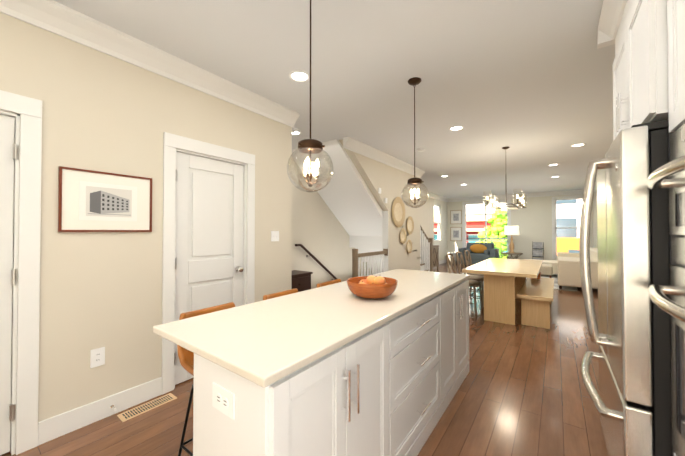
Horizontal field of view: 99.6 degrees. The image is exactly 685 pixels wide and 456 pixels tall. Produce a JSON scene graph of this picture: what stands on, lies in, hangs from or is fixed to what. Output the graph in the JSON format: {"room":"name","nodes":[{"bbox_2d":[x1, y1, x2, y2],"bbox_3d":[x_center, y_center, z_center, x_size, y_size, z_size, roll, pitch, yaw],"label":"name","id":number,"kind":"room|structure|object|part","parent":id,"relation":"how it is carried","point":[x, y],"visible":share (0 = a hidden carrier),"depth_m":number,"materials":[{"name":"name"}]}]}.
{"room":"kitchen","nodes":[
{"label":"kitchen","id":0,"kind":"room"},
{"bbox_2d":[0,12,419,448],"bbox_3d":[-0.693,-0.009,3.535,0.120,2.750,8.400,-1,-1,36],"label":"wall","id":1,"kind":"structure","parent":0,"point":[102,112],"depth_m":2.12,"materials":[{"name":"beige paint"}]},
{"bbox_2d":[0,115,18,454],"bbox_3d":[-2.197,0.328,1.444,0.077,2.000,0.759,-1,-1,36],"label":"pantry door","id":2,"kind":"structure","parent":1,"relation":"in","point":[7,132],"depth_m":1.72,"materials":[{"name":"white"}]},
{"bbox_3d":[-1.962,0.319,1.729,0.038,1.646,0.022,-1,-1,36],"label":"pantry door knob","id":3,"kind":"part","parent":2,"relation":"part of","materials":[{"name":"white wood"}]},
{"bbox_2d":[90,347,104,367],"bbox_3d":[-1.716,0.908,2.029,0.008,0.124,0.079,-1,-1,36],"label":"outlet","id":4,"kind":"object","parent":1,"relation":"attached to","point":[97,356],"visible":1,"depth_m":2.02,"materials":[{"name":"white plastic"}]},
{"bbox_2d":[38,377,161,444],"bbox_3d":[-1.678,1.278,2.071,0.014,0.140,0.700,-1,-1,36],"label":"baseboard","id":5,"kind":"structure","parent":1,"relation":"attached to","point":[56,426],"depth_m":2.01,"materials":[{"name":"white wood"}]},
{"bbox_2d":[58,166,151,231],"bbox_3d":[-1.677,-0.184,2.085,0.022,0.425,0.535,-1,-1,36],"label":"framed picture","id":6,"kind":"object","parent":1,"relation":"attached to","point":[93,201],"visible":1,"depth_m":2.05,"materials":[{"name":"brown wood"}]},
{"bbox_2d":[0,90,254,454],"bbox_3d":[-1.744,0.278,2.089,0.142,2.140,2.550,-1,-1,36],"label":"door frame","id":7,"kind":"structure","parent":1,"relation":"attached to","point":[26,288],"depth_m":1.78,"materials":[{"name":"white wood"}]},
{"bbox_2d":[0,0,299,127],"bbox_3d":[-1.829,-1.330,1.818,0.112,0.150,4.260,-1,-1,36],"label":"crown molding","id":8,"kind":"structure","parent":1,"relation":"attached to","point":[57,18],"depth_m":2.17,"materials":[{"name":"white wood"}]},
{"bbox_2d":[174,152,243,384],"bbox_3d":[-1.227,0.344,2.728,0.112,2.000,0.689,-1,-1,36],"label":"closet door","id":9,"kind":"structure","parent":1,"relation":"in","point":[209,224],"depth_m":2.71,"materials":[{"name":"white"}]},
{"bbox_3d":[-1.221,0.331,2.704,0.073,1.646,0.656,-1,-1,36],"label":"closet door knob","id":10,"kind":"part","parent":9,"relation":"part of","materials":[{"name":"white wood"}]},
{"bbox_2d":[271,231,278,240],"bbox_3d":[-0.770,0.094,3.317,0.014,0.118,0.115,-1,-1,36],"label":"light switch","id":11,"kind":"object","parent":1,"relation":"attached to","point":[274,235],"visible":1,"depth_m":3.31,"materials":[{"name":"white plastic"}]},
{"bbox_2d":[292,128,387,271],"bbox_3d":[0.096,0.080,4.588,0.142,2.600,2.508,-1,-1,36],"label":"trim","id":12,"kind":"structure","parent":1,"relation":"attached to","point":[384,229],"depth_m":5.59,"materials":[{"name":"white"}]},
{"bbox_2d":[343,137,424,177],"bbox_3d":[0.981,-1.282,5.624,0.112,0.150,3.117,-1,-1,36],"label":"crown molding","id":13,"kind":"structure","parent":1,"relation":"attached to","point":[349,143],"depth_m":5.15,"materials":[{"name":"white wood"}]},
{"bbox_2d":[392,197,413,252],"bbox_3d":[1.277,-0.042,6.072,0.030,1.180,1.080,-1,-1,36],"label":"wall art","id":14,"kind":"object","parent":1,"relation":"attached to","point":[398,211],"visible":1,"depth_m":6.02},
{"bbox_2d":[0,262,608,455],"bbox_3d":[2.158,1.438,5.266,5.110,0.100,14.900,-1,-1,36],"label":"floor","id":15,"kind":"structure","parent":0,"point":[522,391],"depth_m":2.15,"materials":[{"name":"brown wood"}]},
{"bbox_2d":[117,393,176,421],"bbox_3d":[-1.465,1.347,2.186,0.120,0.004,0.360,-1,-1,36],"label":"floor vent","id":16,"kind":"object","parent":15,"relation":"in","point":[142,409],"visible":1,"depth_m":2.17,"materials":[{"name":"beige metal"}]},
{"bbox_2d":[178,384,193,455],"bbox_3d":[-0.604,1.078,1.529,0.404,0.528,0.394,-1,-1,36],"label":"stool leg","id":17,"kind":"object","parent":15,"relation":"on","point":[182,446],"visible":0.23,"depth_m":1.49,"materials":[{"name":"black metal"}]},
{"bbox_2d":[177,302,234,375],"bbox_3d":[-0.631,0.623,1.555,0.475,0.340,0.406,-1,-1,36],"label":"stool","id":18,"kind":"object","parent":17,"relation":"on","point":[186,358],"visible":0.17,"depth_m":1.54,"materials":[{"name":"orange leather"}]},
{"bbox_2d":[291,270,312,291],"bbox_3d":[-0.869,1.068,4.833,0.440,0.630,0.640,-1,-1,36],"label":"console","id":19,"kind":"object","parent":15,"relation":"on","point":[301,280],"visible":0.19,"depth_m":4.79,"materials":[{"name":"brown wood"}]},
{"bbox_2d":[193,280,468,455],"bbox_3d":[0.330,0.904,1.893,0.487,0.884,2.384,-1,-1,36],"label":"kitchen island","id":20,"kind":"object","parent":15,"relation":"on","point":[300,412],"depth_m":1.20,"materials":[{"name":"white wood"}]},
{"bbox_2d":[212,382,234,419],"bbox_3d":[-0.399,0.574,0.963,0.124,0.080,0.008,-1,-1,36],"label":"outlet","id":21,"kind":"object","parent":20,"relation":"attached to","point":[223,400],"visible":1,"depth_m":0.96,"materials":[{"name":"white plastic"}]},
{"bbox_2d":[153,269,469,387],"bbox_3d":[0.196,0.448,1.997,0.750,0.030,2.410,-1,-1,36],"label":"island countertop","id":22,"kind":"structure","parent":20,"relation":"on","point":[265,343],"depth_m":1.27,"materials":[{"name":"stone"}]},
{"bbox_2d":[347,274,397,298],"bbox_3d":[0.186,0.357,1.825,0.320,0.145,0.320,-1,-1,36],"label":"fruit bowl","id":23,"kind":"object","parent":22,"relation":"on","point":[373,287],"visible":1,"depth_m":1.72,"materials":[{"name":"brown wood"}]},
{"bbox_3d":[0.494,0.807,1.740,0.040,0.534,1.630,-1,-1,36],"label":"kitchen island handle","id":24,"kind":"part","parent":20,"relation":"part of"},
{"bbox_2d":[292,139,428,273],"bbox_3d":[0.516,-0.395,6.095,1.209,3.587,4.440,-1,-1,36],"label":"staircase","id":25,"kind":"object","parent":15,"relation":"on","point":[348,197],"visible":0.4,"depth_m":5.56,"materials":[{"name":"white paint"}]},
{"bbox_2d":[420,225,432,271],"bbox_3d":[2.068,0.642,7.259,0.110,1.544,0.912,-1,-1,36],"label":"stair railing","id":26,"kind":"object","parent":25,"relation":"attached to","point":[426,246],"visible":0.65,"depth_m":7.32,"materials":[{"name":"grey wood"}]},
{"bbox_2d":[352,249,387,276],"bbox_3d":[0.508,0.867,5.135,0.104,1.040,1.122,-1,-1,36],"label":"guard railing","id":27,"kind":"object","parent":15,"relation":"on","point":[356,255],"visible":0.5,"depth_m":4.96,"materials":[{"name":"grey wood"}]},
{"bbox_2d":[426,245,438,268],"bbox_3d":[2.993,1.029,10.062,0.424,0.840,1.040,-1,-1,36],"label":"console","id":28,"kind":"object","parent":15,"relation":"on","point":[435,255],"visible":0.4,"depth_m":10.06,"materials":[{"name":"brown wood"}]},
{"bbox_2d":[447,252,456,263],"bbox_3d":[4.598,1.244,12.069,0.496,0.460,0.440,-1,-1,36],"label":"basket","id":29,"kind":"object","parent":15,"relation":"on","point":[454,255],"visible":0.4,"depth_m":11.90,"materials":[{"name":"white"}]},
{"bbox_2d":[446,253,482,313],"bbox_3d":[2.073,0.914,4.962,0.527,0.943,0.482,-1,-1,36],"label":"chair","id":30,"kind":"object","parent":15,"relation":"on","point":[473,283],"visible":0.6,"depth_m":4.95,"materials":[{"name":"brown wood"}]},
{"bbox_2d":[456,251,483,306],"bbox_3d":[2.430,0.920,5.445,0.527,0.943,0.482,-1,-1,36],"label":"chair","id":31,"kind":"object","parent":15,"relation":"on","point":[478,278],"visible":0.65,"depth_m":5.39,"materials":[{"name":"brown wood"}]},
{"bbox_2d":[464,250,483,292],"bbox_3d":[2.786,0.927,5.927,0.527,0.943,0.482,-1,-1,36],"label":"chair","id":32,"kind":"object","parent":15,"relation":"on","point":[467,261],"visible":0.46,"depth_m":5.93,"materials":[{"name":"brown wood"}]},
{"bbox_2d":[458,242,498,264],"bbox_3d":[5.296,1.024,11.283,1.300,0.880,0.900,-1,-1,36],"label":"armchair","id":33,"kind":"object","parent":15,"relation":"on","point":[479,252],"visible":0.83,"depth_m":11.15,"materials":[{"name":"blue fabric"}]},
{"bbox_2d":[466,238,506,257],"bbox_3d":[6.259,1.041,12.250,2.710,1.230,1.200,-1,-1,36],"label":"railing","id":34,"kind":"structure","parent":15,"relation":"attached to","point":[491,242],"depth_m":12.59,"materials":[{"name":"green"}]},
{"bbox_2d":[462,258,542,324],"bbox_3d":[2.852,1.005,4.983,0.930,0.760,2.340,-1,-1,36],"label":"dining table","id":35,"kind":"object","parent":15,"relation":"on","point":[504,280],"visible":0.96,"depth_m":4.24,"materials":[{"name":"brown wood"}]},
{"bbox_2d":[501,252,522,258],"bbox_3d":[6.235,1.190,10.650,0.700,0.548,0.700,-1,-1,36],"label":"side table","id":36,"kind":"object","parent":15,"relation":"on","point":[511,254],"visible":0.46,"depth_m":10.47,"materials":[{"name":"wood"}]},
{"bbox_2d":[504,226,518,252],"bbox_3d":[6.235,0.415,10.660,0.490,1.000,0.490,-1,-1,36],"label":"table lamp","id":37,"kind":"object","parent":36,"relation":"on","point":[511,230],"visible":1,"depth_m":10.54,"materials":[{"name":"white fabric"}]},
{"bbox_2d":[458,272,577,290],"bbox_3d":[5.116,1.425,8.676,2.860,0.012,3.560,-1,-1,36],"label":"living room rug","id":38,"kind":"object","parent":15,"relation":"on","point":[555,277],"depth_m":7.11,"materials":[{"name":"grey carpet"}]},
{"bbox_2d":[524,248,597,288],"bbox_3d":[5.827,0.989,7.784,1.810,0.837,3.100,-1,-1,36],"label":"sofa","id":39,"kind":"object","parent":38,"relation":"on","point":[566,267],"visible":0.54,"depth_m":6.47,"materials":[{"name":"beige fabric"}]},
{"bbox_3d":[5.133,1.314,7.826,0.842,0.187,0.494,-1,-1,36],"label":"ottoman leg","id":40,"kind":"object","parent":38,"relation":"on","visible":0},
{"bbox_2d":[540,264,552,275],"bbox_3d":[5.133,1.101,7.828,0.900,0.240,0.550,-1,-1,36],"label":"ottoman","id":41,"kind":"object","parent":40,"relation":"on","point":[546,269],"visible":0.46,"depth_m":7.43,"materials":[{"name":"beige fabric"}]},
{"bbox_2d":[517,278,553,328],"bbox_3d":[3.183,1.156,4.705,0.410,0.450,1.990,-1,-1,36],"label":"bench","id":42,"kind":"object","parent":15,"relation":"on","point":[535,296],"visible":1,"depth_m":4.05,"materials":[{"name":"brown wood"}]},
{"bbox_2d":[532,242,543,259],"bbox_3d":[7.089,0.979,10.496,0.334,0.954,0.294,-1,-1,36],"label":"magazine rack","id":43,"kind":"object","parent":15,"relation":"on","point":[537,245],"visible":0.6,"depth_m":10.47,"materials":[{"name":"black metal"}]},
{"bbox_2d":[597,120,674,455],"bbox_3d":[1.772,0.452,1.374,0.763,1.775,0.910,-1,-1,36],"label":"fridge","id":44,"kind":"object","parent":15,"relation":"on","point":[661,262],"depth_m":1.21,"materials":[{"name":"grey metal"}]},
{"bbox_2d":[579,158,621,421],"bbox_3d":[1.419,0.243,1.638,0.116,1.240,0.812,-1,-1,36],"label":"handle","id":45,"kind":"object","parent":44,"relation":"attached to","point":[596,337],"visible":0.98,"depth_m":1.60,"materials":[{"name":"silver metal"}]},
{"bbox_3d":[1.537,0.459,1.548,0.178,1.765,0.910,-1,-1,36],"label":"fridge door","id":46,"kind":"part","parent":44,"relation":"part of","materials":[{"name":"silver metal"}]},
{"bbox_2d":[647,0,684,455],"bbox_3d":[1.267,-0.044,0.673,0.742,2.748,0.802,-1,-1,36],"label":"wall oven","id":47,"kind":"object","parent":15,"relation":"on","point":[672,11],"depth_m":1.06,"materials":[{"name":"silver metal"}]},
{"bbox_3d":[1.012,0.030,0.864,0.104,0.441,0.695,-1,-1,36],"label":"tall oven cabinet handle","id":48,"kind":"part","parent":47,"relation":"part of","materials":[{"name":"silver metal"}]},
{"bbox_3d":[1.056,0.237,0.829,0.095,1.220,0.737,-1,-1,36],"label":"tall oven cabinet door","id":49,"kind":"part","parent":47,"relation":"part of","materials":[{"name":"metal"}]},
{"bbox_3d":[-0.283,1.084,1.964,0.404,0.528,0.394,-1,-1,36],"label":"stool leg","id":50,"kind":"object","parent":15,"relation":"on","visible":0},
{"bbox_2d":[263,288,297,299],"bbox_3d":[-0.310,0.628,1.989,0.475,0.340,0.406,-1,-1,36],"label":"stool","id":51,"kind":"object","parent":50,"relation":"on","point":[279,294],"visible":0.06,"depth_m":2.14,"materials":[{"name":"orange leather"}]},
{"bbox_3d":[0.044,1.089,2.406,0.404,0.528,0.394,-1,-1,36],"label":"stool leg","id":52,"kind":"object","parent":15,"relation":"on","visible":0},
{"bbox_2d":[316,279,340,287],"bbox_3d":[0.017,0.634,2.432,0.475,0.340,0.406,-1,-1,36],"label":"stool","id":53,"kind":"object","parent":52,"relation":"on","point":[328,283],"visible":0.08,"depth_m":2.59,"materials":[{"name":"orange leather"}]},
{"bbox_2d":[54,0,614,197],"bbox_3d":[2.158,-1.411,5.302,5.110,0.100,14.900,-1,-1,36],"label":"ceiling","id":54,"kind":"structure","parent":0,"point":[529,83],"depth_m":2.56,"materials":[{"name":"white paint"}]},
{"bbox_2d":[289,70,309,81],"bbox_3d":[-0.394,-1.392,2.661,0.193,0.006,0.193,0,-1,-9],"label":"recessed light","id":55,"kind":"object","parent":54,"relation":"in","point":[299,76],"depth_m":2.66,"materials":[{"name":"white plastic"}]},
{"bbox_2d":[287,0,332,191],"bbox_3d":[-0.174,-0.801,1.571,0.250,1.215,0.250,-1,-1,36],"label":"pendant light","id":56,"kind":"object","parent":54,"relation":"hanging from","point":[309,142],"depth_m":1.54,"materials":[{"name":"clear glass"}]},
{"bbox_3d":[-0.174,-0.311,1.565,0.250,0.235,0.250,-1,-1,36],"label":"pendant light shade","id":57,"kind":"part","parent":56,"relation":"part of","materials":[{"name":"clear glass"}]},
{"bbox_2d":[401,77,428,207],"bbox_3d":[0.681,-0.791,2.730,0.250,1.205,0.250,-1,-1,36],"label":"pendant light","id":58,"kind":"object","parent":54,"relation":"hanging from","point":[414,81],"depth_m":2.71,"materials":[{"name":"clear glass"}]},
{"bbox_3d":[0.681,-0.306,2.724,0.250,0.235,0.250,-1,-1,36],"label":"pendant light shade","id":59,"kind":"part","parent":58,"relation":"part of","materials":[{"name":"clear glass"}]},
{"bbox_2d":[449,126,463,130],"bbox_3d":[1.572,-1.375,3.994,0.193,0.006,0.193,0,-1,-9],"label":"recessed light","id":60,"kind":"object","parent":54,"relation":"in","point":[455,128],"depth_m":4.00,"materials":[{"name":"white plastic"}]},
{"bbox_2d":[484,189,526,208],"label":"chandelier","id":61,"kind":"object","parent":54,"relation":"hanging from","point":[506,204],"depth_m":4.85,"materials":[{"name":"silver metal"}]},
{"bbox_2d":[483,188,526,208],"bbox_3d":[2.771,-0.479,4.900,0.530,0.224,1.030,-1,-1,36],"label":"shade","id":62,"kind":"object","parent":61,"relation":"attached to","point":[513,198],"visible":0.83,"depth_m":4.75,"materials":[{"name":"clear glass"}]},
{"bbox_2d":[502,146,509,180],"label":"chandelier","id":63,"kind":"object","parent":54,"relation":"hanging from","point":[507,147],"depth_m":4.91,"materials":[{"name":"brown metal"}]},
{"bbox_2d":[571,143,585,146],"bbox_3d":[3.886,-1.365,4.771,0.193,0.006,0.193,0,-1,-9],"label":"recessed light","id":64,"kind":"object","parent":54,"relation":"in","point":[580,144],"depth_m":4.78,"materials":[{"name":"white plastic"}]},
{"bbox_2d":[292,158,446,288],"bbox_3d":[0.210,0.033,6.796,0.120,2.750,14.720,-1,-1,36],"label":"wall","id":65,"kind":"structure","parent":0,"point":[320,233],"depth_m":5.87,"materials":[{"name":"beige paint"}]},
{"bbox_2d":[295,244,336,280],"bbox_3d":[-0.439,0.759,5.727,0.094,0.935,1.383,-1,-1,36],"label":"handrail","id":66,"kind":"object","parent":65,"relation":"attached to","point":[317,261],"visible":0.79,"depth_m":5.58,"materials":[{"name":"brown wood"}]},
{"bbox_2d":[420,190,447,201],"bbox_3d":[2.792,-1.226,10.114,0.112,0.150,6.100,-1,-1,36],"label":"crown molding","id":67,"kind":"structure","parent":65,"relation":"attached to","point":[431,195],"depth_m":11.22,"materials":[{"name":"white"}]},
{"bbox_2d":[447,194,592,259],"bbox_3d":[6.583,0.088,11.178,4.930,2.750,0.140,-1,-1,36],"label":"wall","id":68,"kind":"structure","parent":0,"point":[533,220],"depth_m":10.79,"materials":[{"name":"beige paint"}]},
{"bbox_2d":[450,227,461,240],"bbox_3d":[4.848,0.258,12.353,0.480,0.600,0.025,-1,-1,36],"label":"picture frame","id":69,"kind":"object","parent":68,"relation":"attached to","point":[455,232],"depth_m":12.35,"materials":[{"name":"white paper"}]},
{"bbox_2d":[450,210,461,223],"bbox_3d":[4.848,-0.462,12.362,0.480,0.600,0.025,-1,-1,36],"label":"picture frame","id":70,"kind":"object","parent":68,"relation":"attached to","point":[455,218],"depth_m":12.35,"materials":[{"name":"white paper"}]},
{"bbox_2d":[434,195,582,258],"bbox_3d":[5.923,0.165,10.576,4.760,2.580,1.790,-1,-1,36],"label":"window frames","id":71,"kind":"structure","parent":68,"relation":"in","point":[554,237],"depth_m":11.24,"materials":[{"name":"white wood"}]},
{"bbox_2d":[448,189,583,201],"bbox_3d":[6.456,-1.213,11.131,4.560,0.150,0.112,-1,-1,36],"label":"crown molding","id":72,"kind":"structure","parent":68,"relation":"attached to","point":[570,192],"depth_m":10.86,"materials":[{"name":"white"}]},
{"bbox_2d":[593,190,597,247],"bbox_3d":[4.141,-0.005,3.820,0.120,2.750,14.600,-1,-1,36],"label":"wall","id":73,"kind":"structure","parent":0,"point":[595,220],"depth_m":9.18,"materials":[{"name":"beige paint"}]},
{"bbox_2d":[609,0,620,140],"bbox_3d":[1.932,-0.933,1.531,0.678,0.948,0.556,-1,-1,36],"label":"upper cabinet","id":74,"kind":"object","parent":73,"relation":"attached to","point":[615,16],"depth_m":1.85,"materials":[{"name":"white wood"}]},
{"bbox_2d":[621,0,664,129],"bbox_3d":[1.687,-0.937,1.200,0.678,0.948,0.525,-1,-1,36],"label":"upper cabinet","id":75,"kind":"object","parent":73,"relation":"attached to","point":[646,38],"depth_m":1.32,"materials":[{"name":"white wood"}]},
{"bbox_2d":[616,93,628,131],"bbox_3d":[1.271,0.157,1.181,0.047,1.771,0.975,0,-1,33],"label":"handle","id":76,"kind":"object","parent":75,"relation":"attached to","point":[618,112],"visible":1,"depth_m":1.55,"materials":[{"name":"silver metal"}]},
{"label":"outside","id":77,"kind":"structure","parent":0,"visible":0},
{"bbox_2d":[434,199,581,252],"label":"window","id":78,"kind":"structure","parent":77,"point":[568,213],"depth_m":21.39,"materials":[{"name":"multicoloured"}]},
{"bbox_2d":[475,209,506,258],"bbox_3d":[11.064,1.895,16.610,8.191,6.154,3.349,-1,-1,36],"label":"tree","id":79,"kind":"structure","parent":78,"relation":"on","point":[498,225],"depth_m":17.12,"materials":[{"name":"green plant"}]}
]}

